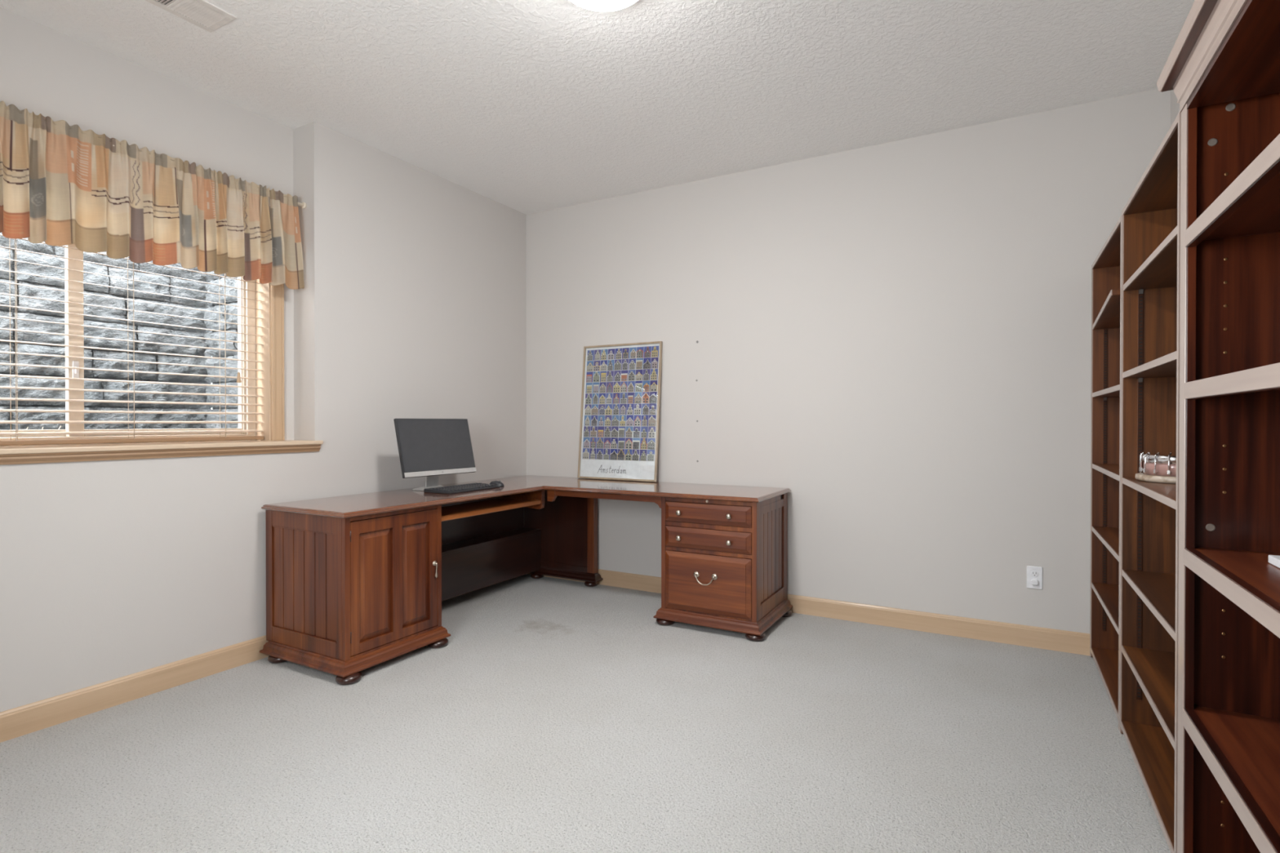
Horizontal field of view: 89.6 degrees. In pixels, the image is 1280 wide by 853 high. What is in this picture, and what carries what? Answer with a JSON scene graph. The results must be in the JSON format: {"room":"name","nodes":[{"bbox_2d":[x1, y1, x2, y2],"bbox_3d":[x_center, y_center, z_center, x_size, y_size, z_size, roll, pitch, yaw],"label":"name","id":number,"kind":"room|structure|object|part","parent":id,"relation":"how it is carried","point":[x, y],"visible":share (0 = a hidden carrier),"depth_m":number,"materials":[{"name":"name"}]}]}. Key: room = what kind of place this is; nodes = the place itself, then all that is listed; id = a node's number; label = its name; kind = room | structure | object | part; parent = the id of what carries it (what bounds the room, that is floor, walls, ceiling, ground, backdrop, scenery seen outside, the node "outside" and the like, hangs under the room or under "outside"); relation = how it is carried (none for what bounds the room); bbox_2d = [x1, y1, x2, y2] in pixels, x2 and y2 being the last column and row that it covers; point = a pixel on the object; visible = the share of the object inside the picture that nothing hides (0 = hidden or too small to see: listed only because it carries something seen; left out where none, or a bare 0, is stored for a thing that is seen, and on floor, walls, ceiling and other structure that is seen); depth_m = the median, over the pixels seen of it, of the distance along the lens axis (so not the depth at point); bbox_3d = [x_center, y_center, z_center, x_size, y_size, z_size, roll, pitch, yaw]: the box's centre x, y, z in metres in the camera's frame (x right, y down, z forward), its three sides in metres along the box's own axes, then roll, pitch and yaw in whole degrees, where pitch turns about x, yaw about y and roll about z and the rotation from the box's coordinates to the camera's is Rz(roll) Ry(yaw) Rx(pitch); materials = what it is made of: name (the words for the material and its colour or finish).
{"room":"office","nodes":[
{"label":"office","id":0,"kind":"room"},
{"bbox_2d":[0,7,526,712],"bbox_3d":[-2.067,-0.235,3.227,0.445,2.740,4.125,0,0,29],"label":"wall","id":1,"kind":"structure","parent":0,"point":[411,304],"depth_m":3.18,"materials":[{"name":"grey paint"}]},
{"bbox_2d":[0,244,323,465],"bbox_3d":[-2.319,-0.525,2.686,0.420,1.323,1.886,0,0,29],"label":"window","id":2,"kind":"structure","parent":1,"relation":"in","point":[273,441],"depth_m":3.03,"materials":[{"name":"beige wood"}]},
{"bbox_3d":[-2.647,-0.510,2.481,0.027,1.110,0.790,0,0,29],"label":"sash","id":3,"kind":"part","parent":2,"relation":"part of","materials":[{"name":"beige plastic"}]},
{"bbox_3d":[-2.463,-0.517,2.767,0.090,1.190,1.560,0,0,29],"label":"frame","id":4,"kind":"part","parent":2,"relation":"part of","materials":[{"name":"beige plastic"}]},
{"bbox_2d":[0,234,263,445],"bbox_3d":[-2.366,-0.519,2.715,0.079,1.182,1.540,0,0,29],"label":"window blind","id":5,"kind":"object","parent":2,"relation":"attached to","point":[238,378],"visible":0.7,"depth_m":2.84,"materials":[{"name":"brown wood"}]},
{"bbox_3d":[-2.468,-0.503,2.542,0.054,1.135,0.014,0,0,29],"label":"ladder cord","id":6,"kind":"part","parent":5,"relation":"part of","materials":[{"name":"white fabric"}]},
{"bbox_3d":[-2.275,-0.505,2.887,0.054,1.135,0.014,0,0,29],"label":"ladder cord","id":7,"kind":"part","parent":5,"relation":"part of","materials":[{"name":"white fabric"}]},
{"bbox_3d":[-2.370,0.063,2.721,0.050,0.018,1.540,0,0,29],"label":"rail","id":8,"kind":"part","parent":5,"relation":"part of","materials":[{"name":"brown wood"}]},
{"bbox_3d":[-2.086,-0.507,3.228,0.054,1.135,0.014,0,0,29],"label":"ladder cord","id":9,"kind":"part","parent":5,"relation":"part of","materials":[{"name":"white fabric"}]},
{"bbox_3d":[-2.030,-0.668,3.259,0.002,0.795,0.004,0,0,29],"label":"pull cord","id":10,"kind":"part","parent":5,"relation":"part of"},
{"bbox_3d":[-2.275,-0.514,3.080,0.029,1.110,0.740,0,0,29],"label":"sash","id":11,"kind":"part","parent":2,"relation":"part of","materials":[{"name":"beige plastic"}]},
{"bbox_3d":[-2.152,0.118,2.597,0.022,0.038,1.870,0,0,29],"label":"sill moulding","id":12,"kind":"part","parent":2,"relation":"part of","materials":[{"name":"brown wood"}]},
{"bbox_3d":[-2.280,0.088,2.668,0.330,0.020,1.886,0,0,29],"label":"sill","id":13,"kind":"part","parent":2,"relation":"part of","materials":[{"name":"brown wood"}]},
{"bbox_3d":[-2.309,-0.554,2.681,0.021,1.265,1.700,0,0,29],"label":"casing","id":14,"kind":"part","parent":2,"relation":"part of","materials":[{"name":"brown wood"}]},
{"bbox_2d":[112,144,306,208],"bbox_3d":[-2.231,-1.171,2.634,0.032,0.032,1.828,0,0,29],"label":"curtain rod","id":15,"kind":"object","parent":1,"relation":"attached to","point":[303,205],"visible":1,"depth_m":3.42,"materials":[{"name":"white metal"}]},
{"bbox_2d":[0,100,304,289],"bbox_3d":[-2.213,-0.952,2.622,0.080,0.507,1.763,0,0,29],"label":"valance","id":16,"kind":"object","parent":15,"relation":"hanging from","point":[61,184],"visible":1,"depth_m":2.76,"materials":[{"name":"fabric"}]},
{"bbox_2d":[0,573,525,742],"bbox_3d":[-1.867,1.083,3.123,0.012,0.106,4.125,0,0,29],"label":"baseboard","id":17,"kind":"structure","parent":1,"relation":"attached to","point":[18,722],"depth_m":2.65,"materials":[{"name":"brown wood"}]},
{"bbox_2d":[0,573,1170,852],"bbox_3d":[-0.340,1.191,2.272,4.400,0.100,4.325,0,0,29],"label":"floor","id":18,"kind":"structure","parent":0,"point":[554,715],"depth_m":2.25,"materials":[{"name":"carpet"}]},
{"bbox_2d":[259,475,792,684],"bbox_3d":[-0.454,0.755,3.509,2.059,0.757,2.043,0,0,29],"label":"desk","id":19,"kind":"object","parent":18,"relation":"on","point":[355,584],"visible":1,"depth_m":3.45,"materials":[{"name":"brown wood"}]},
{"bbox_3d":[-1.577,0.727,3.017,0.575,0.643,0.016,0,0,29],"label":"frame","id":20,"kind":"part","parent":19,"relation":"part of","materials":[{"name":"brown wood"}]},
{"bbox_3d":[-1.418,1.071,3.247,0.629,0.056,0.631,0,0,29],"label":"moulding","id":21,"kind":"part","parent":19,"relation":"part of","materials":[{"name":"brown wood"}]},
{"bbox_3d":[-1.181,0.729,3.115,0.020,0.603,0.510,0,0,29],"label":"door","id":22,"kind":"part","parent":19,"relation":"part of","materials":[{"name":"brown wood"}]},
{"bbox_2d":[393,418,476,491],"bbox_3d":[-1.222,0.164,3.777,0.196,0.420,0.520,0,0,33],"label":"computer monitor","id":23,"kind":"object","parent":19,"relation":"on","point":[428,448],"visible":0.89,"depth_m":3.73,"materials":[{"name":"black plastic"}]},
{"bbox_3d":[-1.049,0.735,3.310,0.021,0.086,0.026,0,0,29],"label":"door handle","id":24,"kind":"part","parent":19,"relation":"part of","materials":[{"name":"grey metal"}]},
{"bbox_2d":[423,482,500,493],"bbox_3d":[-1.043,0.362,3.804,0.195,0.025,0.430,0,0,28],"label":"keyboard","id":25,"kind":"object","parent":19,"relation":"on","point":[467,487],"visible":1,"depth_m":3.73,"materials":[{"name":"black plastic"}]},
{"bbox_3d":[-1.212,0.579,4.243,0.010,0.363,1.376,0,0,29],"label":"panel","id":26,"kind":"part","parent":19,"relation":"part of","materials":[{"name":"brown wood"}]},
{"bbox_3d":[-1.139,0.910,4.204,0.176,0.298,1.376,0,0,29],"label":"modesty panel","id":27,"kind":"part","parent":19,"relation":"part of","materials":[{"name":"brown wood"}]},
{"bbox_2d":[441,497,541,521],"bbox_3d":[-0.987,0.485,3.838,0.340,0.028,0.842,0,0,29],"label":"keyboard tray","id":28,"kind":"object","parent":19,"relation":"on","point":[478,508],"depth_m":3.86,"materials":[{"name":"orange wood"}]},
{"bbox_2d":[489,480,504,486],"bbox_3d":[-0.897,0.355,4.031,0.106,0.036,0.062,0,0,24],"label":"computer mouse","id":29,"kind":"object","parent":19,"relation":"on","point":[500,483],"visible":0.84,"depth_m":4.01,"materials":[{"name":"plastic"}]},
{"bbox_3d":[-0.614,0.716,4.719,0.575,0.643,0.043,0,0,29],"label":"panel","id":30,"kind":"part","parent":19,"relation":"part of","materials":[{"name":"brown wood"}]},
{"bbox_3d":[-0.582,1.062,4.698,0.679,0.056,0.094,0,0,29],"label":"moulding","id":31,"kind":"part","parent":19,"relation":"part of","materials":[{"name":"brown wood"}]},
{"bbox_3d":[-0.337,0.717,4.567,0.058,0.643,0.050,0,0,29],"label":"post","id":32,"kind":"part","parent":19,"relation":"part of","materials":[{"name":"brown wood"}]},
{"bbox_2d":[577,341,662,482],"bbox_3d":[-0.145,-0.104,4.458,0.628,0.944,0.102,0,0,29],"label":"framed poster","id":33,"kind":"object","parent":19,"relation":"on","point":[621,383],"visible":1,"depth_m":4.45,"materials":[{"name":"multicoloured paper"}]},
{"bbox_3d":[0.217,0.625,3.606,0.031,0.031,0.029,0,0,29],"label":"knob","id":34,"kind":"part","parent":19,"relation":"part of","materials":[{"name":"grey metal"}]},
{"bbox_3d":[0.217,0.483,3.605,0.031,0.031,0.029,0,0,29],"label":"knob","id":35,"kind":"part","parent":19,"relation":"part of","materials":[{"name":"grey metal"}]},
{"bbox_3d":[0.354,0.837,3.534,0.142,0.066,0.024,0,0,29],"label":"drawer pull","id":36,"kind":"part","parent":19,"relation":"part of","materials":[{"name":"grey metal"}]},
{"bbox_3d":[0.370,0.869,3.556,0.512,0.323,0.031,0,0,29],"label":"drawer","id":37,"kind":"part","parent":19,"relation":"part of","materials":[{"name":"brown wood"}]},
{"bbox_3d":[0.370,0.625,3.555,0.512,0.114,0.031,0,0,29],"label":"drawer","id":38,"kind":"part","parent":19,"relation":"part of","materials":[{"name":"brown wood"}]},
{"bbox_3d":[0.370,0.483,3.554,0.512,0.110,0.031,0,0,29],"label":"drawer","id":39,"kind":"part","parent":19,"relation":"part of","materials":[{"name":"brown wood"}]},
{"bbox_3d":[0.500,1.067,3.790,0.635,0.056,0.602,0,0,29],"label":"moulding","id":40,"kind":"part","parent":19,"relation":"part of","materials":[{"name":"brown wood"}]},
{"bbox_3d":[0.477,0.625,3.461,0.031,0.031,0.029,0,0,29],"label":"knob","id":41,"kind":"part","parent":19,"relation":"part of","materials":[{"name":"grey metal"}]},
{"bbox_3d":[0.477,0.483,3.460,0.031,0.031,0.029,0,0,29],"label":"knob","id":42,"kind":"part","parent":19,"relation":"part of","materials":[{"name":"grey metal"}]},
{"bbox_3d":[0.757,0.723,3.677,0.016,0.643,0.548,0,0,29],"label":"frame","id":43,"kind":"part","parent":19,"relation":"part of","materials":[{"name":"brown wood"}]},
{"bbox_2d":[1089,215,1121,729],"bbox_3d":[2.124,0.174,2.727,0.304,1.928,0.886,0,0,29],"label":"bookcase","id":44,"kind":"object","parent":18,"relation":"on","point":[1106,268],"visible":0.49,"depth_m":3.12,"materials":[{"name":"red wood"}]},
{"bbox_3d":[2.131,1.097,2.728,0.276,0.022,0.848,0,0,29],"label":"shelf","id":45,"kind":"part","parent":44,"relation":"part of","materials":[{"name":"red wood"}]},
{"bbox_3d":[2.346,0.172,3.100,0.281,1.928,0.019,0,0,29],"label":"panel","id":46,"kind":"part","parent":44,"relation":"part of","materials":[{"name":"red wood"}]},
{"bbox_3d":[2.133,0.502,2.724,0.273,0.022,0.848,0,0,29],"label":"shelf","id":47,"kind":"part","parent":44,"relation":"part of","materials":[{"name":"red wood"}]},
{"bbox_3d":[2.133,0.779,2.726,0.273,0.022,0.848,0,0,29],"label":"shelf","id":48,"kind":"part","parent":44,"relation":"part of","materials":[{"name":"red wood"}]},
{"bbox_3d":[2.133,0.195,2.722,0.273,0.022,0.848,0,0,29],"label":"shelf","id":49,"kind":"part","parent":44,"relation":"part of","materials":[{"name":"red wood"}]},
{"bbox_3d":[2.134,-0.780,2.715,0.281,0.020,0.848,0,0,29],"label":"panel","id":50,"kind":"part","parent":44,"relation":"part of","materials":[{"name":"red wood"}]},
{"bbox_3d":[2.138,-0.501,2.754,0.291,0.058,0.776,0,0,29],"label":"shelf","id":51,"kind":"part","parent":44,"relation":"part of","materials":[{"name":"red wood"}]},
{"bbox_3d":[2.133,-0.151,2.720,0.273,0.022,0.848,0,0,29],"label":"shelf","id":52,"kind":"part","parent":44,"relation":"part of","materials":[{"name":"red wood"}]},
{"bbox_2d":[1119,111,1181,852],"bbox_3d":[1.700,0.173,1.945,0.285,1.940,0.881,0,0,29],"label":"bookcase","id":53,"kind":"object","parent":18,"relation":"on","point":[1151,215],"visible":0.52,"depth_m":2.32,"materials":[{"name":"brown wood"}]},
{"bbox_3d":[1.698,1.102,1.952,0.276,0.022,0.843,0,0,29],"label":"shelf","id":54,"kind":"part","parent":53,"relation":"part of","materials":[{"name":"brown wood"}]},
{"bbox_3d":[1.911,0.171,2.321,0.281,1.940,0.019,0,0,29],"label":"panel","id":55,"kind":"part","parent":53,"relation":"part of","materials":[{"name":"brown wood"}]},
{"bbox_3d":[1.700,0.824,1.949,0.273,0.022,0.843,0,0,29],"label":"shelf","id":56,"kind":"part","parent":53,"relation":"part of","materials":[{"name":"brown wood"}]},
{"bbox_3d":[1.700,0.542,1.947,0.273,0.022,0.843,0,0,29],"label":"shelf","id":57,"kind":"part","parent":53,"relation":"part of","materials":[{"name":"brown wood"}]},
{"bbox_3d":[1.700,0.202,1.945,0.273,0.022,0.843,0,0,29],"label":"shelf","id":58,"kind":"part","parent":53,"relation":"part of","materials":[{"name":"brown wood"}]},
{"bbox_3d":[1.701,-0.787,1.938,0.281,0.020,0.843,0,0,29],"label":"panel","id":59,"kind":"part","parent":53,"relation":"part of","materials":[{"name":"brown wood"}]},
{"bbox_3d":[1.700,-0.508,1.941,0.273,0.022,0.843,0,0,29],"label":"shelf","id":60,"kind":"part","parent":53,"relation":"part of","materials":[{"name":"brown wood"}]},
{"bbox_3d":[1.700,-0.186,1.943,0.273,0.022,0.843,0,0,29],"label":"shelf","id":61,"kind":"part","parent":53,"relation":"part of","materials":[{"name":"brown wood"}]},
{"bbox_2d":[1134,452,1176,484],"bbox_3d":[1.832,0.140,2.199,0.226,0.098,0.226,0,0,29],"label":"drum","id":62,"kind":"object","parent":53,"relation":"on","point":[1158,468],"visible":0.52,"depth_m":2.17,"materials":[{"name":"silver metal"}]},
{"bbox_2d":[1156,0,1279,852],"bbox_3d":[1.215,0.142,1.124,0.341,2.012,0.977,0,0,29],"label":"bookcase","id":63,"kind":"object","parent":18,"relation":"on","point":[1222,68],"visible":1,"depth_m":1.50,"materials":[{"name":"brown wood"}]},
{"bbox_3d":[1.215,-0.800,1.118,0.285,0.073,0.921,0,0,29],"label":"crown moulding","id":64,"kind":"part","parent":63,"relation":"part of","materials":[{"name":"beige wood"}]},
{"bbox_3d":[1.230,-0.756,1.110,0.292,0.015,0.790,0,0,29],"label":"panel","id":65,"kind":"part","parent":63,"relation":"part of","materials":[{"name":"brown wood"}]},
{"bbox_3d":[1.454,0.190,1.492,0.279,1.912,0.020,0,0,29],"label":"panel","id":66,"kind":"part","parent":63,"relation":"part of","materials":[{"name":"brown wood"}]},
{"bbox_3d":[1.239,0.684,1.114,0.273,0.019,0.855,0,0,29],"label":"shelf","id":67,"kind":"part","parent":63,"relation":"part of","materials":[{"name":"brown wood"}]},
{"bbox_3d":[1.239,0.302,1.112,0.273,0.019,0.855,0,0,29],"label":"shelf","id":68,"kind":"part","parent":63,"relation":"part of","materials":[{"name":"brown wood"}]},
{"bbox_3d":[1.239,-0.451,1.107,0.273,0.019,0.855,0,0,29],"label":"shelf","id":69,"kind":"part","parent":63,"relation":"part of","materials":[{"name":"brown wood"}]},
{"bbox_2d":[1268,555,1279,568],"bbox_3d":[1.347,0.281,1.288,0.100,0.017,0.130,0,0,29],"label":"block","id":70,"kind":"object","parent":63,"relation":"on","point":[1274,560],"visible":1,"depth_m":1.34,"materials":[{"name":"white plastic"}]},
{"bbox_2d":[0,0,1194,214],"bbox_3d":[-0.340,-1.649,2.255,4.400,0.100,4.325,0,0,29],"label":"ceiling","id":71,"kind":"structure","parent":0,"point":[526,107],"depth_m":2.92,"materials":[{"name":"white paint"}]},
{"bbox_2d":[145,0,236,32],"bbox_3d":[-1.736,-1.597,2.421,0.190,0.007,0.325,0,0,29],"label":"ceiling vent","id":72,"kind":"object","parent":71,"relation":"in","point":[203,14],"visible":1,"depth_m":2.48,"materials":[{"name":"white metal"}]},
{"bbox_2d":[569,0,638,11],"bbox_3d":[-0.132,-1.552,2.243,0.356,0.094,0.356,0,0,29],"label":"ceiling light","id":73,"kind":"object","parent":71,"relation":"attached to","point":[593,5],"visible":1,"depth_m":2.32,"materials":[{"name":"white glass"}]},
{"bbox_2d":[525,88,1170,633],"bbox_3d":[0.689,-0.240,4.109,4.400,2.740,0.100,0,0,29],"label":"wall","id":74,"kind":"structure","parent":0,"point":[894,337],"depth_m":3.66,"materials":[{"name":"grey paint"}]},
{"bbox_2d":[527,568,1089,655],"bbox_3d":[0.812,1.077,3.983,3.830,0.106,0.012,0,0,29],"label":"baseboard","id":75,"kind":"structure","parent":74,"relation":"attached to","point":[1069,642],"depth_m":3.56,"materials":[{"name":"brown wood"}]},
{"bbox_2d":[1026,565,1042,589],"bbox_3d":[2.023,0.776,3.303,0.070,0.115,0.019,0,0,29],"label":"wall outlet","id":76,"kind":"object","parent":74,"relation":"attached to","point":[1034,574],"visible":1,"depth_m":3.30,"materials":[{"name":"white plastic"}]},
{"bbox_2d":[1031,570,1038,577],"bbox_3d":[2.024,0.756,3.304,0.033,0.033,0.003,0,0,29],"label":"socket","id":77,"kind":"object","parent":76,"relation":"attached to","point":[1033,573],"depth_m":3.30,"materials":[{"name":"white plastic"}]},
{"bbox_2d":[1170,89,1179,125],"bbox_3d":[1.513,-0.222,1.173,0.100,2.740,4.225,0,0,29],"label":"wall","id":78,"kind":"structure","parent":0,"point":[1175,106],"depth_m":2.98,"materials":[{"name":"grey paint"}]},
{"label":"outside","id":79,"kind":"structure","parent":0,"visible":0},
{"bbox_2d":[0,232,212,446],"bbox_3d":[-3.759,-0.442,2.752,0.292,1.660,3.550,0,0,29],"label":"wall","id":80,"kind":"structure","parent":79,"point":[5,264],"depth_m":3.74,"materials":[{"name":"stone"}]},
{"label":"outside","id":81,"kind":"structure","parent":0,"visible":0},
{"bbox_3d":[-3.301,0.314,2.501,1.000,0.252,3.550,0,0,29],"label":"gravel","id":82,"kind":"object","parent":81,"visible":0},
{"bbox_2d":[203,271,238,441],"bbox_3d":[-2.388,-0.450,4.051,0.880,1.660,0.284,0,0,29],"label":"wall","id":83,"kind":"structure","parent":82,"relation":"on","point":[211,297],"depth_m":4.07,"materials":[{"name":"stone"}]}
]}

